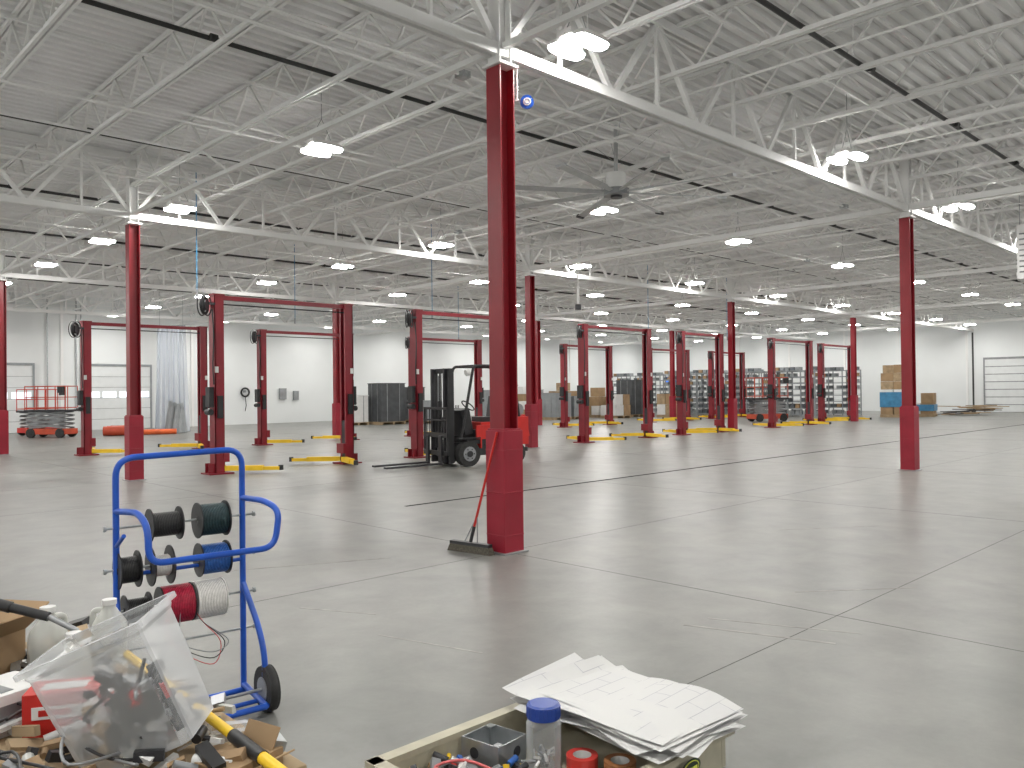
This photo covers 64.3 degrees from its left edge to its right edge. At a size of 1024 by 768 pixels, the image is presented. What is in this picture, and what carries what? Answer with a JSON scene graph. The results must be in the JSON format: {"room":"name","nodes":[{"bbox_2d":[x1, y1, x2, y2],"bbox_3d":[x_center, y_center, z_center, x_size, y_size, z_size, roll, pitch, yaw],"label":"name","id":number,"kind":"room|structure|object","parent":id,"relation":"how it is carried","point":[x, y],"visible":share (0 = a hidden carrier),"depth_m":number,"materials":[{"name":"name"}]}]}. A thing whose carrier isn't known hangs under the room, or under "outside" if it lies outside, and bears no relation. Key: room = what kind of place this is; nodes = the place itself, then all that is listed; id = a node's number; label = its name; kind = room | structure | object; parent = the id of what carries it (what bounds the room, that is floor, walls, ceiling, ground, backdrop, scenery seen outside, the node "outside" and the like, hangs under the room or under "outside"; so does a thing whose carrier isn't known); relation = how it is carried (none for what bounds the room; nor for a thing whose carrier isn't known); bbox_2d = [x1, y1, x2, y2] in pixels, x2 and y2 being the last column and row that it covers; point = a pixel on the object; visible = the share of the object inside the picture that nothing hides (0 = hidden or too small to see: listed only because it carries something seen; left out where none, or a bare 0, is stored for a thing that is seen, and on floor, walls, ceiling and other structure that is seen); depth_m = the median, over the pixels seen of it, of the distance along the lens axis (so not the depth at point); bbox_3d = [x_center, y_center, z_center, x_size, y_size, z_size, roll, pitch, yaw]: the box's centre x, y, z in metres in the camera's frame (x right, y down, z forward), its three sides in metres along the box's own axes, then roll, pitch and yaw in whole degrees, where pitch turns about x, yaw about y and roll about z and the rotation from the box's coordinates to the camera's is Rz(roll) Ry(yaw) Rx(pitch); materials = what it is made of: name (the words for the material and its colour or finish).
{"room":"auto repair garage","nodes":[
{"label":"auto repair garage","id":0,"kind":"room"},
{"bbox_2d":[6,292,641,430],"bbox_3d":[-11.495,-1.064,46.245,62.600,6.400,0.300,0,-1,-44],"label":"wall","id":1,"kind":"structure","parent":0,"point":[303,365],"depth_m":44.59,"materials":[{"name":"paint"}]},
{"bbox_2d":[7,363,34,432],"bbox_3d":[-22.658,0.617,35.065,3.760,3.100,0.120,0,-1,-44],"label":"door","id":2,"kind":"structure","parent":1,"relation":"in","point":[19,375],"depth_m":35.92,"materials":[{"name":"grey metal"}]},
{"bbox_2d":[92,364,151,429],"bbox_3d":[-18.786,0.605,38.830,3.160,3.100,0.120,0,-1,-44],"label":"door","id":3,"kind":"structure","parent":1,"relation":"in","point":[109,407],"depth_m":38.69,"materials":[{"name":"grey metal"}]},
{"bbox_2d":[279,388,298,399],"bbox_3d":[-11.155,0.532,46.223,4.450,0.800,0.140,0,-1,-44],"label":"panels","id":4,"kind":"object","parent":1,"relation":"attached to","point":[282,391],"visible":0.67,"depth_m":44.85,"materials":[{"name":"grey metal"}]},
{"bbox_2d":[46,299,968,425],"bbox_3d":[1.270,-0.964,51.704,50.776,6.000,17.274,-1,-1,-15],"label":"trim","id":5,"kind":"structure","parent":1,"relation":"attached to","point":[61,305],"depth_m":41.35,"materials":[{"name":"white paint"}]},
{"bbox_2d":[4,410,1023,683],"bbox_3d":[5.375,1.790,28.904,62.000,0.001,48.000,0,-1,-44],"label":"trim","id":6,"kind":"structure","parent":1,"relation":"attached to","point":[765,410],"depth_m":8.89,"materials":[{"name":"metal"}]},
{"bbox_2d":[0,409,1023,767],"bbox_3d":[5.376,1.891,28.904,62.600,0.200,48.600,0,-1,-44],"label":"floor","id":7,"kind":"structure","parent":0,"point":[882,696],"depth_m":7.13,"materials":[{"name":"concrete"}]},
{"bbox_2d":[0,233,9,454],"bbox_3d":[-14.181,-1.124,22.642,0.330,6.170,0.330,0,-1,-44],"label":"steel column","id":8,"kind":"structure","parent":7,"relation":"on","point":[4,413],"depth_m":22.64,"materials":[{"name":"metal"}]},
{"bbox_2d":[16,389,64,435],"bbox_3d":[-19.568,1.167,33.912,0.824,1.903,1.665,-1,-1,29],"label":"scissor lift","id":9,"kind":"object","parent":7,"relation":"on","point":[21,431],"visible":0.45,"depth_m":33.44,"materials":[{"name":"metal"}]},
{"bbox_2d":[24,386,77,437],"bbox_3d":[-18.006,1.078,31.821,1.758,2.009,0.869,-1,-1,7],"label":"scissor lift","id":10,"kind":"object","parent":7,"relation":"on","point":[59,429],"visible":0.94,"depth_m":31.57,"materials":[{"name":"orange paint"}]},
{"bbox_2d":[122,153,146,480],"bbox_3d":[-7.176,-1.268,15.437,0.330,6.170,0.330,0,-1,-44],"label":"steel column","id":11,"kind":"structure","parent":7,"relation":"on","point":[133,421],"depth_m":15.41,"materials":[{"name":"metal"}]},
{"bbox_2d":[68,321,209,455],"bbox_3d":[-10.425,0.109,23.080,3.894,3.625,1.939,0,-1,-35],"label":"lift","id":12,"kind":"object","parent":7,"relation":"on","point":[84,396],"visible":0.98,"depth_m":22.00,"materials":[{"name":"metal"}]},
{"bbox_2d":[103,425,176,435],"bbox_3d":[-14.977,1.861,33.002,2.651,0.374,1.378,-1,-1,-10],"label":"tubes","id":13,"kind":"object","parent":7,"relation":"on","point":[113,430],"visible":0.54,"depth_m":32.38,"materials":[{"name":"red paint"}]},
{"bbox_2d":[0,630,306,767],"bbox_3d":[-1.280,1.242,2.023,0.880,0.780,1.480,0,-1,-44],"label":"work table","id":14,"kind":"object","parent":7,"relation":"on","point":[289,761],"visible":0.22,"depth_m":1.87,"materials":[{"name":"brown wood"}]},
{"bbox_2d":[0,599,48,674],"bbox_3d":[-1.611,0.765,2.354,0.379,0.184,0.478,-1,-1,11],"label":"open cardboard box","id":15,"kind":"object","parent":14,"relation":"on","point":[12,625],"visible":0.61,"depth_m":2.42,"materials":[{"name":"cardboard"}]},
{"bbox_2d":[0,671,49,738],"bbox_3d":[-1.280,0.799,2.013,0.162,0.102,0.200,-1,-1,29],"label":"carton","id":16,"kind":"object","parent":14,"relation":"on","point":[11,692],"visible":0.49,"depth_m":1.99,"materials":[{"name":"white cardboard"}]},
{"bbox_2d":[27,605,67,677],"bbox_3d":[-1.351,0.751,2.374,0.105,0.206,0.105,0,-1,-28],"label":"plastic jug","id":17,"kind":"object","parent":14,"relation":"on","point":[44,635],"visible":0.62,"depth_m":2.34,"materials":[{"name":"white"}]},
{"bbox_2d":[22,676,105,737],"bbox_3d":[-1.081,0.784,1.972,0.160,0.112,0.102,-1,-1,-14],"label":"carton","id":18,"kind":"object","parent":14,"relation":"on","point":[63,699],"visible":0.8,"depth_m":1.93,"materials":[{"name":"cardboard"}]},
{"bbox_2d":[56,630,90,678],"bbox_3d":[-1.211,0.769,2.252,0.086,0.165,0.086,-1,-1,42],"label":"plastic jug","id":19,"kind":"object","parent":14,"relation":"on","point":[75,664],"visible":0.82,"depth_m":2.23,"materials":[{"name":"white"}]},
{"bbox_2d":[0,599,79,630],"bbox_3d":[-1.324,0.646,2.271,0.224,0.106,0.032,-1,-1,-6],"label":"hammer","id":20,"kind":"object","parent":19,"relation":"on","point":[6,606],"visible":0.94,"depth_m":2.26,"materials":[{"name":"black plastic"}]},
{"bbox_2d":[89,597,127,664],"bbox_3d":[-1.232,0.756,2.494,0.100,0.196,0.100,0,-1,-35],"label":"plastic jug","id":21,"kind":"object","parent":14,"relation":"on","point":[109,609],"visible":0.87,"depth_m":2.46,"materials":[{"name":"white"}]},
{"bbox_2d":[12,591,212,767],"bbox_3d":[-0.874,0.674,1.810,0.362,0.379,0.225,-1,-1,0],"label":"plastic bag","id":22,"kind":"object","parent":14,"relation":"on","point":[178,711],"visible":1,"depth_m":1.80,"materials":[{"name":"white plastic"}]},
{"bbox_2d":[0,615,286,767],"bbox_3d":[-1.249,0.805,2.047,0.861,0.100,1.461,0,-1,-44],"label":"pile","id":23,"kind":"object","parent":14,"relation":"on","point":[52,747],"visible":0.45,"depth_m":1.81,"materials":[{"name":"paper"}]},
{"bbox_2d":[123,650,286,767],"bbox_3d":[-0.771,0.792,1.993,0.030,0.035,1.076,0,-1,-42],"label":"pole","id":24,"kind":"object","parent":23,"relation":"on","point":[237,738],"visible":0.67,"depth_m":1.80,"materials":[{"name":"paint"}]},
{"bbox_2d":[194,718,294,767],"bbox_3d":[-0.573,0.799,1.752,0.152,0.082,0.150,-1,-1,31],"label":"carton","id":25,"kind":"object","parent":14,"relation":"on","point":[265,735],"visible":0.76,"depth_m":1.79,"materials":[{"name":"brown cardboard"}]},
{"bbox_2d":[165,401,186,432],"bbox_3d":[-14.177,1.397,34.389,0.908,1.384,0.898,0,-1,-44],"label":"wrapped bundle","id":26,"kind":"object","parent":7,"relation":"on","point":[175,418],"visible":0.8,"depth_m":34.14,"materials":[{"name":"plastic"}]},
{"bbox_2d":[102,447,280,718],"bbox_3d":[-1.567,0.991,3.972,0.768,1.332,0.430,0,-1,-39],"label":"cart","id":27,"kind":"object","parent":7,"relation":"on","point":[194,600],"visible":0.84,"depth_m":4.04,"materials":[{"name":"blue paint"}]},
{"bbox_2d":[197,293,361,475],"bbox_3d":[-4.933,-0.003,17.474,3.735,3.625,1.927,0,-1,-34],"label":"lift","id":28,"kind":"object","parent":7,"relation":"on","point":[214,394],"visible":1,"depth_m":16.46,"materials":[{"name":"metal"}]},
{"bbox_2d":[250,329,359,445],"bbox_3d":[-6.769,0.098,26.636,3.894,3.625,1.939,0,-1,-35],"label":"lift","id":29,"kind":"object","parent":7,"relation":"on","point":[263,433],"visible":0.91,"depth_m":25.51,"materials":[{"name":"metal"}]},
{"bbox_2d":[332,271,339,434],"bbox_3d":[-6.488,-1.147,30.122,0.330,6.170,0.330,0,-1,-44],"label":"steel column","id":30,"kind":"structure","parent":7,"relation":"on","point":[335,316],"depth_m":30.09,"materials":[{"name":"metal"}]},
{"bbox_2d":[354,395,368,424],"bbox_3d":[-7.905,1.305,40.552,1.200,1.480,1.000,0,-1,-44],"label":"crate","id":31,"kind":"object","parent":7,"relation":"on","point":[361,415],"visible":0.4,"depth_m":40.34,"materials":[{"name":"grey plastic"}]},
{"bbox_2d":[367,383,405,424],"bbox_3d":[-6.343,0.993,41.240,1.500,2.080,1.200,0,-1,-44],"label":"crate","id":32,"kind":"object","parent":7,"relation":"on","point":[386,401],"visible":0.96,"depth_m":40.80,"materials":[{"name":"grey metal"}]},
{"bbox_2d":[404,337,483,436],"bbox_3d":[-2.539,0.085,30.749,3.894,3.625,1.939,0,-1,-35],"label":"lift","id":33,"kind":"object","parent":7,"relation":"on","point":[478,390],"visible":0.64,"depth_m":31.78,"materials":[{"name":"metal"}]},
{"bbox_2d":[372,364,529,468],"bbox_3d":[-1.289,0.630,17.755,3.562,2.280,1.100,0,-1,-35],"label":"forklift","id":34,"kind":"object","parent":7,"relation":"on","point":[459,439],"visible":0.72,"depth_m":17.51,"materials":[{"name":"metal"}]},
{"bbox_2d":[404,309,527,458],"bbox_3d":[-1.278,-0.014,21.027,3.841,3.625,1.935,0,-1,-34],"label":"lift","id":35,"kind":"object","parent":7,"relation":"on","point":[413,318],"visible":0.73,"depth_m":19.89,"materials":[{"name":"metal"}]},
{"bbox_2d":[447,432,497,555],"bbox_3d":[-0.404,1.074,8.112,0.586,1.203,0.123,-1,-1,33],"label":"push broom","id":36,"kind":"object","parent":7,"relation":"on","point":[465,546],"visible":1,"depth_m":8.06,"materials":[{"name":"metal"}]},
{"bbox_2d":[482,0,528,555],"bbox_3d":[-0.101,-1.413,8.161,0.330,6.170,0.330,0,-1,-44],"label":"steel column","id":37,"kind":"structure","parent":7,"relation":"on","point":[504,483],"depth_m":8.11,"materials":[{"name":"metal"}]},
{"bbox_2d":[523,231,539,447],"bbox_3d":[0.517,-1.291,22.917,0.330,6.170,0.330,0,-1,-44],"label":"steel column","id":38,"kind":"structure","parent":7,"relation":"on","point":[531,408],"depth_m":22.87,"materials":[{"name":"red metal"}]},
{"bbox_2d":[535,295,542,425],"bbox_3d":[1.183,-1.171,37.581,0.330,6.170,0.330,0,-1,-44],"label":"steel column","id":39,"kind":"structure","parent":7,"relation":"on","point":[537,307],"depth_m":37.54,"materials":[{"name":"red metal"}]},
{"bbox_2d":[365,702,734,767],"bbox_3d":[0.102,1.188,1.727,0.670,0.851,0.452,0,-1,-44],"label":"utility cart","id":40,"kind":"object","parent":7,"relation":"on","point":[420,752],"depth_m":1.79,"materials":[{"name":"beige plastic"}]},
{"bbox_2d":[461,723,525,767],"bbox_3d":[-0.039,0.797,1.787,0.105,0.058,0.102,-1,-1,37],"label":"electrical box","id":41,"kind":"object","parent":40,"relation":"on","point":[490,744],"visible":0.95,"depth_m":1.77,"materials":[{"name":"metal"}]},
{"bbox_2d":[526,697,561,767],"bbox_3d":[0.069,0.765,1.775,0.076,0.143,0.076,0,-1,-44],"label":"plastic jar","id":42,"kind":"object","parent":40,"relation":"on","point":[542,709],"visible":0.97,"depth_m":1.76,"materials":[{"name":"white"}]},
{"bbox_2d":[502,653,746,763],"bbox_3d":[0.268,0.727,1.880,0.424,0.059,0.516,0,-1,-44],"label":"drawings","id":43,"kind":"object","parent":40,"relation":"on","point":[656,720],"visible":0.98,"depth_m":1.81},
{"bbox_3d":[0.151,0.826,1.748,0.068,0.020,0.068,0,-1,-44],"label":"tape roll","id":44,"kind":"object","parent":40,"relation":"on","visible":0},
{"bbox_2d":[566,747,597,767],"bbox_3d":[0.150,0.805,1.748,0.068,0.020,0.068,0,-1,-44],"label":"tape roll","id":45,"kind":"object","parent":44,"relation":"on","point":[580,757],"visible":1,"depth_m":1.73,"materials":[{"name":"plastic"}]},
{"bbox_3d":[0.228,0.824,1.719,0.068,0.020,0.068,0,-1,-44],"label":"tape roll","id":46,"kind":"object","parent":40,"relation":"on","visible":0},
{"bbox_2d":[604,753,635,767],"bbox_3d":[0.228,0.803,1.719,0.068,0.020,0.068,0,-1,-44],"label":"tape roll","id":47,"kind":"object","parent":46,"relation":"on","point":[615,760],"visible":1,"depth_m":1.73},
{"bbox_2d":[541,393,571,419],"bbox_3d":[2.409,1.224,44.863,1.300,1.480,1.200,0,-1,-44],"label":"wooden pallet","id":48,"kind":"object","parent":7,"relation":"on","point":[551,404],"visible":0.72,"depth_m":44.34,"materials":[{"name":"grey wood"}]},
{"bbox_2d":[231,526,916,652],"bbox_3d":[1.321,1.643,6.765,7.089,0.001,3.642,-1,-1,-17],"label":"joint","id":49,"kind":"object","parent":7,"relation":"on","point":[857,526],"depth_m":5.46,"materials":[{"name":"concrete"}]},
{"bbox_2d":[571,396,578,418],"bbox_3d":[3.487,1.322,46.049,1.300,1.280,1.200,0,-1,-44],"label":"crate","id":50,"kind":"object","parent":7,"relation":"on","point":[574,406],"visible":0.36,"depth_m":45.30,"materials":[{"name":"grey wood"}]},
{"bbox_2d":[552,344,622,427],"bbox_3d":[3.306,0.067,36.433,3.788,3.625,1.931,0,-1,-34],"label":"lift","id":51,"kind":"object","parent":7,"relation":"on","point":[565,419],"visible":0.96,"depth_m":35.66,"materials":[{"name":"metal"}]},
{"bbox_2d":[589,388,605,417],"bbox_3d":[5.070,1.091,48.151,1.300,1.742,1.200,0,-1,-44],"label":"wooden pallet","id":52,"kind":"object","parent":7,"relation":"on","point":[596,399],"visible":0.71,"depth_m":47.54,"materials":[{"name":"brown wood"}]},
{"bbox_2d":[600,394,630,418],"bbox_3d":[5.897,1.266,46.440,1.300,1.342,1.200,0,-1,-44],"label":"wooden pallet","id":53,"kind":"object","parent":7,"relation":"on","point":[621,402],"visible":0.72,"depth_m":46.02,"materials":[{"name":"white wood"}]},
{"bbox_2d":[566,324,668,442],"bbox_3d":[3.281,-0.023,26.017,3.946,3.625,1.943,0,-1,-35],"label":"lift","id":54,"kind":"object","parent":7,"relation":"on","point":[585,430],"visible":1,"depth_m":25.31,"materials":[{"name":"metal"}]},
{"bbox_2d":[613,373,642,393],"bbox_3d":[8.236,0.627,57.516,0.650,2.760,2.450,0,-1,-44],"label":"shelving","id":55,"kind":"object","parent":7,"relation":"on","point":[621,375],"visible":0.18,"depth_m":57.50,"materials":[{"name":"metal"}]},
{"bbox_2d":[616,380,642,416],"bbox_3d":[7.051,0.851,48.408,1.300,2.180,1.200,0,-1,-44],"label":"wooden pallet","id":56,"kind":"object","parent":7,"relation":"on","point":[634,388],"visible":0.52,"depth_m":47.93,"materials":[{"name":"brown wood"}]},
{"bbox_2d":[640,372,675,412],"bbox_3d":[9.979,0.591,55.724,0.650,2.760,2.450,0,-1,-44],"label":"shelving","id":57,"kind":"object","parent":7,"relation":"on","point":[655,374],"visible":0.18,"depth_m":55.54,"materials":[{"name":"metal"}]},
{"bbox_2d":[656,394,676,417],"bbox_3d":[9.155,1.232,46.819,1.300,1.342,1.200,0,-1,-44],"label":"cardboard box","id":58,"kind":"object","parent":7,"relation":"on","point":[663,410],"visible":0.41,"depth_m":46.48,"materials":[{"name":"cardboard"}]},
{"bbox_2d":[637,348,701,420],"bbox_3d":[7.785,0.054,40.788,3.894,3.625,1.939,0,-1,-35],"label":"lift","id":59,"kind":"object","parent":7,"relation":"on","point":[687,352],"visible":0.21,"depth_m":41.81,"materials":[{"name":"metal"}]},
{"bbox_2d":[668,309,675,416],"bbox_3d":[8.854,-1.194,45.041,0.330,6.170,0.330,0,-1,-44],"label":"steel column","id":60,"kind":"structure","parent":7,"relation":"on","point":[672,402],"depth_m":44.98,"materials":[{"name":"red metal"}]},
{"bbox_2d":[663,370,702,414],"bbox_3d":[10.616,0.541,50.765,0.650,2.760,2.450,0,-1,-44],"label":"shelving","id":61,"kind":"object","parent":7,"relation":"on","point":[695,372],"visible":0.3,"depth_m":50.03,"materials":[{"name":"metal"}]},
{"bbox_2d":[662,331,741,434],"bbox_3d":[6.784,-0.035,29.345,3.002,3.625,1.853,0,-1,-22],"label":"lift","id":62,"kind":"object","parent":7,"relation":"on","point":[719,422],"visible":1,"depth_m":28.82,"materials":[{"name":"metal"}]},
{"bbox_2d":[408,424,1023,505],"bbox_3d":[13.954,1.669,26.465,43.100,0.002,0.060,0,-1,-44],"label":"drain","id":63,"kind":"object","parent":7,"relation":"on","point":[1023,424],"visible":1,"depth_m":15.67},
{"bbox_2d":[697,369,738,414],"bbox_3d":[12.359,0.505,48.972,0.650,2.760,2.450,0,-1,-44],"label":"shelving","id":64,"kind":"object","parent":7,"relation":"on","point":[702,372],"visible":0.41,"depth_m":49.35,"materials":[{"name":"metal"}]},
{"bbox_2d":[698,351,746,418],"bbox_3d":[11.728,0.042,44.622,3.894,3.625,1.939,0,-1,-35],"label":"lift","id":65,"kind":"object","parent":7,"relation":"on","point":[711,391],"visible":0.92,"depth_m":43.67,"materials":[{"name":"metal"}]},
{"bbox_2d":[726,266,737,431],"bbox_3d":[8.188,-1.314,30.377,0.330,6.170,0.330,0,-1,-44],"label":"steel column","id":66,"kind":"structure","parent":7,"relation":"on","point":[732,401],"depth_m":30.33,"materials":[{"name":"red metal"}]},
{"bbox_2d":[736,368,777,413],"bbox_3d":[14.101,0.469,47.180,0.650,2.760,2.450,0,-1,-44],"label":"shelving","id":67,"kind":"object","parent":7,"relation":"on","point":[747,370],"visible":0.38,"depth_m":47.24,"materials":[{"name":"metal"}]},
{"bbox_2d":[746,377,788,421],"bbox_3d":[12.307,0.741,39.246,1.850,2.114,0.915,-1,-1,-16],"label":"scissor lift","id":68,"kind":"object","parent":7,"relation":"on","point":[758,416],"visible":0.86,"depth_m":39.03,"materials":[{"name":"orange paint"}]},
{"bbox_2d":[752,338,830,427],"bbox_3d":[11.614,-0.049,34.050,3.998,3.625,1.946,0,-1,-35],"label":"lift","id":69,"kind":"object","parent":7,"relation":"on","point":[771,386],"visible":1,"depth_m":33.41,"materials":[{"name":"metal"}]},
{"bbox_2d":[776,366,817,416],"bbox_3d":[15.844,0.434,45.388,0.650,2.760,2.450,0,-1,-44],"label":"shelving","id":70,"kind":"object","parent":7,"relation":"on","point":[791,375],"visible":0.62,"depth_m":45.27,"materials":[{"name":"metal"}]},
{"bbox_2d":[778,371,817,413],"bbox_3d":[16.949,0.449,48.555,0.650,2.760,2.450,0,-1,-44],"label":"shelving","id":71,"kind":"object","parent":7,"relation":"on","point":[787,371],"visible":0.11,"depth_m":48.49,"materials":[{"name":"metal"}]},
{"bbox_2d":[802,343,871,421],"bbox_3d":[15.247,-0.053,38.421,3.894,3.625,1.939,0,-1,-35],"label":"lift","id":72,"kind":"object","parent":7,"relation":"on","point":[821,391],"visible":0.9,"depth_m":37.32,"materials":[{"name":"metal"}]},
{"bbox_2d":[815,367,861,415],"bbox_3d":[18.692,0.413,46.763,0.650,2.760,2.450,0,-1,-44],"label":"shelving","id":73,"kind":"object","parent":7,"relation":"on","point":[826,369],"visible":0.61,"depth_m":46.63,"materials":[{"name":"metal"}]},
{"bbox_2d":[849,290,859,421],"bbox_3d":[15.860,-1.338,37.836,0.330,6.170,0.330,0,-1,-44],"label":"steel column","id":74,"kind":"structure","parent":7,"relation":"on","point":[854,397],"depth_m":37.77,"materials":[{"name":"red metal"}]},
{"bbox_2d":[880,365,901,417],"bbox_3d":[20.194,0.371,42.923,1.310,2.742,1.310,-1,-1,34],"label":"stacked boxes","id":75,"kind":"object","parent":7,"relation":"on","point":[890,400],"visible":0.7,"depth_m":42.48,"materials":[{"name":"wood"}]},
{"bbox_2d":[897,147,921,470],"bbox_3d":[7.592,-1.436,15.641,0.330,6.170,0.330,0,-1,-44],"label":"steel column","id":76,"kind":"structure","parent":7,"relation":"on","point":[909,412],"depth_m":15.57,"materials":[{"name":"metal"}]},
{"bbox_2d":[916,393,937,416],"bbox_3d":[21.835,1.106,43.389,1.310,1.242,1.310,-1,-1,34],"label":"stacked boxes","id":77,"kind":"object","parent":7,"relation":"on","point":[928,407],"visible":0.71,"depth_m":42.74,"materials":[{"name":"cardboard"}]},
{"bbox_2d":[938,405,1008,414],"bbox_3d":[25.004,1.426,44.474,4.227,0.526,1.787,-1,-1,2],"label":"pile","id":78,"kind":"object","parent":7,"relation":"on","point":[970,408],"visible":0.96,"depth_m":44.47,"materials":[{"name":"wood"}]},
{"bbox_2d":[972,332,975,411],"bbox_3d":[28.090,-0.715,49.646,0.200,4.850,0.200,0,-1,-44],"label":"downpipe","id":79,"kind":"object","parent":7,"relation":"on","point":[972,332],"visible":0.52,"depth_m":49.62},
{"bbox_2d":[0,0,1023,345],"bbox_3d":[5.311,-3.780,28.953,62.000,1.173,48.000,0,-1,-44],"label":"joist","id":80,"kind":"structure","parent":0,"point":[532,34],"depth_m":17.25,"materials":[{"name":"metal"}]},
{"bbox_2d":[34,231,57,266],"bbox_3d":[-12.538,-3.721,21.919,0.470,1.068,0.530,0,-1,-44],"label":"light","id":81,"kind":"object","parent":80,"relation":"hanging from","point":[40,262],"visible":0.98,"depth_m":21.84,"materials":[{"name":"white paint"}]},
{"bbox_2d":[89,203,115,244],"bbox_3d":[-9.401,-3.785,18.693,0.470,1.068,0.530,0,-1,-44],"label":"light","id":82,"kind":"object","parent":80,"relation":"hanging from","point":[98,239],"visible":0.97,"depth_m":18.61,"materials":[{"name":"white paint"}]},
{"bbox_2d":[155,292,188,431],"bbox_3d":[-14.712,-0.983,35.207,1.500,6.080,0.734,-1,-1,0],"label":"plastic sheeting","id":83,"kind":"object","parent":80,"relation":"hanging from","point":[182,377],"visible":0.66,"depth_m":35.18,"materials":[{"name":"white"}]},
{"bbox_2d":[164,164,195,213],"bbox_3d":[-6.334,-3.848,15.539,0.470,1.068,0.530,0,-1,-44],"label":"light","id":84,"kind":"object","parent":80,"relation":"hanging from","point":[173,206],"visible":0.85,"depth_m":15.47,"materials":[{"name":"white paint"}]},
{"bbox_2d":[300,88,342,157],"bbox_3d":[-2.779,-3.921,11.883,0.470,1.068,0.530,0,-1,-44],"label":"light","id":85,"kind":"object","parent":80,"relation":"hanging from","point":[315,147],"visible":0.96,"depth_m":11.82,"materials":[{"name":"white paint"}]},
{"bbox_2d":[332,231,352,268],"bbox_3d":[-4.814,-3.849,23.155,0.470,1.068,0.530,0,-1,-44],"label":"light","id":86,"kind":"object","parent":80,"relation":"hanging from","point":[338,264],"visible":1,"depth_m":23.08,"materials":[{"name":"white paint"}]},
{"bbox_2d":[428,204,453,247],"bbox_3d":[-1.746,-3.912,20.001,0.470,1.068,0.530,0,-1,-44],"label":"light","id":87,"kind":"object","parent":80,"relation":"hanging from","point":[437,243],"visible":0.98,"depth_m":19.93,"materials":[{"name":"white paint"}]},
{"bbox_2d":[0,0,1023,332],"bbox_3d":[5.312,-4.442,28.950,62.000,0.065,47.975,0,-1,-44],"label":"ceiling","id":88,"kind":"structure","parent":80,"relation":"on","point":[62,58],"depth_m":13.75,"materials":[{"name":"white paint"}]},
{"bbox_2d":[0,0,1023,334],"bbox_3d":[4.870,-4.085,29.678,62.180,0.625,27.415,0,-1,-44],"label":"pipes","id":89,"kind":"object","parent":80,"relation":"hanging from","point":[212,37],"depth_m":14.37,"materials":[{"name":"metal"}]},
{"bbox_2d":[514,63,533,108],"bbox_3d":[0.066,-3.103,8.355,0.310,0.570,0.048,-1,-1,1],"label":"round sign","id":90,"kind":"object","parent":80,"relation":"hanging from","point":[526,102],"visible":0.95,"depth_m":8.34,"materials":[{"name":"blue paint"}]},
{"bbox_2d":[575,229,580,309],"bbox_3d":[1.836,-3.248,22.774,0.180,2.350,0.180,0,-1,-44],"label":"hanging cord drop","id":91,"kind":"object","parent":80,"relation":"hanging from","point":[578,305],"visible":0.88,"depth_m":22.74,"materials":[{"name":"white paint"}]},
{"bbox_2d":[548,0,608,60],"bbox_3d":[0.671,-3.961,8.334,0.470,1.068,0.530,0,-1,-44],"label":"light","id":92,"kind":"object","parent":80,"relation":"hanging from","point":[574,39],"visible":0.98,"depth_m":8.27,"materials":[{"name":"white paint"}]},
{"bbox_2d":[591,162,617,214],"bbox_3d":[1.808,-3.985,16.345,0.470,1.068,0.530,0,-1,-44],"label":"light","id":93,"kind":"object","parent":80,"relation":"hanging from","point":[601,210],"visible":0.77,"depth_m":16.25,"materials":[{"name":"white paint"}]},
{"bbox_2d":[515,117,735,218],"bbox_3d":[1.777,-3.830,13.940,3.975,1.302,3.975,0,-1,-44],"label":"ceiling fan","id":94,"kind":"object","parent":80,"relation":"hanging from","point":[616,187],"depth_m":13.80,"materials":[{"name":"metal"}]},
{"bbox_2d":[725,203,750,244],"bbox_3d":[5.537,-3.996,19.970,0.470,1.068,0.530,0,-1,-44],"label":"light","id":95,"kind":"object","parent":80,"relation":"hanging from","point":[735,241],"visible":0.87,"depth_m":19.91,"materials":[{"name":"white paint"}]},
{"bbox_2d":[832,235,852,267],"bbox_3d":[9.766,-4.009,24.083,0.470,1.068,0.530,0,-1,-44],"label":"light","id":96,"kind":"object","parent":80,"relation":"hanging from","point":[839,264],"visible":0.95,"depth_m":24.03,"materials":[{"name":"white paint"}]},
{"bbox_2d":[827,94,867,164],"bbox_3d":[5.259,-4.055,12.796,0.470,1.068,0.530,0,-1,-44],"label":"light","id":97,"kind":"object","parent":80,"relation":"hanging from","point":[855,154],"visible":0.95,"depth_m":12.74,"materials":[{"name":"white paint"}]},
{"bbox_2d":[942,160,974,211],"bbox_3d":[8.987,-4.067,16.422,0.470,1.068,0.530,0,-1,-44],"label":"light","id":98,"kind":"object","parent":80,"relation":"hanging from","point":[967,204],"visible":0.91,"depth_m":16.38,"materials":[{"name":"white paint"}]},
{"bbox_2d":[1017,196,1023,280],"bbox_3d":[11.624,-3.377,17.995,0.628,2.100,0.700,0,-1,-44],"label":"heater","id":99,"kind":"object","parent":80,"relation":"hanging from","point":[1020,228],"visible":1,"depth_m":18.00,"materials":[{"name":"white paint"}]},
{"bbox_2d":[0,0,1023,334],"bbox_3d":[5.311,-3.729,28.953,61.800,0.080,47.800,0,-1,-44],"label":"conduit","id":100,"kind":"object","parent":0,"point":[462,75],"depth_m":14.78,"materials":[{"name":"metal"}]},
{"bbox_2d":[0,0,1023,346],"bbox_3d":[6.008,-3.778,28.236,62.000,1.230,40.540,0,-1,-44],"label":"girder","id":101,"kind":"object","parent":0,"point":[394,11],"depth_m":15.97,"materials":[{"name":"metal"}]},
{"bbox_2d":[642,307,1023,411],"bbox_3d":[27.671,-1.477,50.648,0.300,6.400,48.000,0,-1,-44],"label":"wall","id":102,"kind":"structure","parent":0,"point":[940,351],"depth_m":53.57,"materials":[{"name":"paint"}]},
{"bbox_2d":[983,356,1023,411],"bbox_3d":[29.908,0.025,48.051,0.120,3.300,3.760,0,-1,-44],"label":"door","id":103,"kind":"structure","parent":102,"relation":"in","point":[1003,377],"depth_m":48.58,"materials":[{"name":"grey metal"}]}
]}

